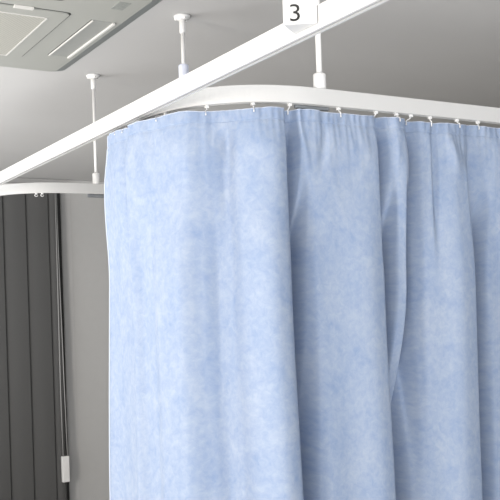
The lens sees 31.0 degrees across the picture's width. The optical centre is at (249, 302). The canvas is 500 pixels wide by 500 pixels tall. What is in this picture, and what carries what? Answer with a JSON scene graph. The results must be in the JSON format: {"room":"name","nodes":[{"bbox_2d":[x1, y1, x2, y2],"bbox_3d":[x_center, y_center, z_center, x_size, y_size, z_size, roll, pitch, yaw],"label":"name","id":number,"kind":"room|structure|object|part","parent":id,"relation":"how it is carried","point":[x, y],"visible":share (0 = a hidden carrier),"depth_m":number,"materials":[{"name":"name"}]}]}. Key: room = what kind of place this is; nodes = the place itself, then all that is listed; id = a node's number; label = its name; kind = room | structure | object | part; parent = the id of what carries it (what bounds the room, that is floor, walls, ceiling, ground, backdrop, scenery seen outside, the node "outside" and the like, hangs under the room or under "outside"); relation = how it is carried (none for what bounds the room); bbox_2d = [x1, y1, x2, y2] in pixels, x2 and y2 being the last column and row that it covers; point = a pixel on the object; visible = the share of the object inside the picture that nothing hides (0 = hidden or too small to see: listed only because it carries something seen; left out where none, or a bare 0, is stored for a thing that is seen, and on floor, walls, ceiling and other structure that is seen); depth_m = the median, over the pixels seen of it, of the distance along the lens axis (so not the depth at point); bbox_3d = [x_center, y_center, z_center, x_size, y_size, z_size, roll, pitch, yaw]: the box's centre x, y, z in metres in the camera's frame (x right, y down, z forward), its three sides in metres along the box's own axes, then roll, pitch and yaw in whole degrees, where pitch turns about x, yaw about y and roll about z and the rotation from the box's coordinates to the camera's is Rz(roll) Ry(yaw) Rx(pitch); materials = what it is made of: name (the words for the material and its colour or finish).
{"room":"hospital room","nodes":[
{"label":"hospital room","id":0,"kind":"room"},
{"bbox_2d":[60,193,109,499],"bbox_3d":[-1.679,0.333,6.471,12.500,2.440,0.150,-2,0,-30],"label":"wall","id":1,"kind":"structure","parent":0,"point":[90,266],"depth_m":6.67,"materials":[{"name":"grey paint"}]},
{"bbox_2d":[0,183,69,499],"bbox_3d":[-1.648,0.527,6.332,0.743,2.737,0.096,-2,0,-30],"label":"vertical blind","id":2,"kind":"object","parent":1,"relation":"attached to","point":[34,458],"visible":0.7,"depth_m":6.40,"materials":[{"name":"grey fabric"}]},
{"bbox_3d":[-1.372,0.139,6.460,0.015,1.921,0.009,-2,0,-30],"label":"pull cord","id":3,"kind":"part","parent":2,"relation":"part of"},
{"bbox_3d":[-1.361,0.138,6.466,0.023,1.921,0.009,-2,0,-30],"label":"pull cord","id":4,"kind":"part","parent":2,"relation":"part of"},
{"bbox_3d":[-1.355,0.138,6.470,0.035,1.921,0.009,-2,0,-30],"label":"pull cord","id":5,"kind":"part","parent":2,"relation":"part of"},
{"bbox_2d":[6,178,103,183],"bbox_3d":[-1.671,-0.865,6.391,12.500,0.045,0.035,-2,0,-30],"label":"trim","id":6,"kind":"structure","parent":1,"relation":"attached to","point":[16,180],"depth_m":6.48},
{"bbox_2d":[61,193,79,499],"bbox_3d":[-1.317,0.306,6.591,0.070,2.310,0.002,-2,0,-30],"label":"trim","id":7,"kind":"structure","parent":1,"relation":"attached to","point":[65,197],"depth_m":6.59,"materials":[{"name":"grey metal"}]},
{"bbox_2d":[0,0,499,180],"bbox_3d":[0.610,-1.020,2.401,12.500,0.120,9.530,-2,0,-30],"label":"ceiling","id":8,"kind":"structure","parent":0,"point":[435,50],"depth_m":3.58,"materials":[{"name":"paint"}]},
{"bbox_2d":[0,0,161,71],"bbox_3d":[-0.902,-0.897,2.861,0.980,0.028,1.020,-2,0,-31],"label":"air conditioner","id":9,"kind":"object","parent":8,"relation":"attached to","point":[41,35],"visible":1,"depth_m":2.93,"materials":[{"name":"grey plastic"}]},
{"bbox_2d":[0,3,70,57],"bbox_3d":[-0.906,-0.887,2.905,0.508,0.007,0.557,-2,0,-30],"label":"grille","id":10,"kind":"object","parent":9,"relation":"attached to","point":[24,28],"depth_m":2.90,"materials":[{"name":"white plastic"}]},
{"bbox_3d":[-0.394,-0.906,2.746,0.038,0.001,0.070,-2,0,-31],"label":"label plate","id":11,"kind":"part","parent":9,"relation":"part of","materials":[{"name":"white plastic"}]},
{"bbox_2d":[86,74,99,183],"bbox_3d":[-0.628,-0.701,3.638,0.054,0.440,0.054,-2,0,-30],"label":"hanger","id":12,"kind":"object","parent":8,"relation":"attached to","point":[95,176],"visible":0.99,"depth_m":3.63,"materials":[{"name":"white plastic"}]},
{"bbox_2d":[0,182,103,197],"bbox_3d":[0.266,-0.482,4.624,3.318,0.054,0.853,-2,0,-30],"label":"rail","id":13,"kind":"object","parent":12,"relation":"hanging from","point":[92,190],"visible":0.14,"depth_m":3.56,"materials":[{"name":"white metal"}]},
{"bbox_3d":[-0.614,-0.451,3.653,0.095,0.048,0.008,-2,0,-30],"label":"joint plate","id":14,"kind":"part","parent":13,"relation":"part of","materials":[{"name":"grey metal"}]},
{"bbox_3d":[-0.634,-0.913,3.638,0.054,0.014,0.054,-2,0,-30],"label":"ceiling plate","id":15,"kind":"part","parent":12,"relation":"part of","materials":[{"name":"white plastic"}]},
{"bbox_3d":[-0.627,-0.678,3.638,0.012,0.386,0.012,-2,0,-30],"label":"rod","id":16,"kind":"part","parent":12,"relation":"part of","materials":[{"name":"white plastic"}]},
{"bbox_2d":[174,13,189,76],"bbox_3d":[-0.218,-0.829,2.927,0.054,0.208,0.054,-2,0,-30],"label":"hanger","id":17,"kind":"object","parent":8,"relation":"attached to","point":[182,18],"visible":0.84,"depth_m":2.92,"materials":[{"name":"white plastic"}]},
{"bbox_3d":[-0.221,-0.926,2.927,0.054,0.014,0.054,-2,0,-30],"label":"ceiling plate","id":18,"kind":"part","parent":17,"relation":"part of","materials":[{"name":"white plastic"}]},
{"bbox_3d":[-0.217,-0.806,2.927,0.012,0.155,0.012,-2,0,-30],"label":"rod","id":19,"kind":"part","parent":17,"relation":"part of","materials":[{"name":"white plastic"}]},
{"bbox_2d":[313,0,325,88],"bbox_3d":[0.158,-0.725,2.126,0.054,0.440,0.054,-2,0,-30],"label":"hanger","id":20,"kind":"object","parent":8,"relation":"attached to","point":[319,78],"visible":0.78,"depth_m":2.12,"materials":[{"name":"white plastic"}]},
{"bbox_2d":[118,85,499,129],"bbox_3d":[1.274,-0.516,2.792,3.363,0.048,0.460,-2,0,-21],"label":"rail","id":21,"kind":"object","parent":20,"relation":"hanging from","point":[301,97],"visible":0.74,"depth_m":2.14,"materials":[{"name":"white metal"}]},
{"bbox_2d":[0,0,388,184],"bbox_3d":[-0.587,-0.462,2.726,0.021,0.040,6.501,-2,0,-31],"label":"rail","id":22,"kind":"object","parent":21,"relation":"attached to","point":[330,13],"visible":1,"depth_m":1.89,"materials":[{"name":"white metal"}]},
{"bbox_2d":[283,0,316,33],"bbox_3d":[0.087,-0.499,1.551,0.057,0.056,0.066,-2,0,5],"label":"number tag","id":23,"kind":"object","parent":22,"relation":"attached to","point":[298,15],"visible":1,"depth_m":1.52,"materials":[{"name":"white plastic"}]},
{"bbox_2d":[104,106,499,499],"bbox_3d":[0.401,0.352,2.292,1.524,1.631,0.501,-2,0,-8],"label":"curtain","id":24,"kind":"object","parent":21,"relation":"hanging from","point":[304,304],"visible":1,"depth_m":2.14,"materials":[{"name":"blue fabric"}]},
{"bbox_3d":[0.145,-0.478,2.127,0.095,0.042,0.008,-2,0,-30],"label":"joint plate","id":25,"kind":"part","parent":21,"relation":"part of","materials":[{"name":"grey metal"}]},
{"bbox_3d":[0.159,-0.702,2.126,0.014,0.386,0.013,-2,0,-30],"label":"rod","id":26,"kind":"part","parent":20,"relation":"part of","materials":[{"name":"white plastic"}]}
]}

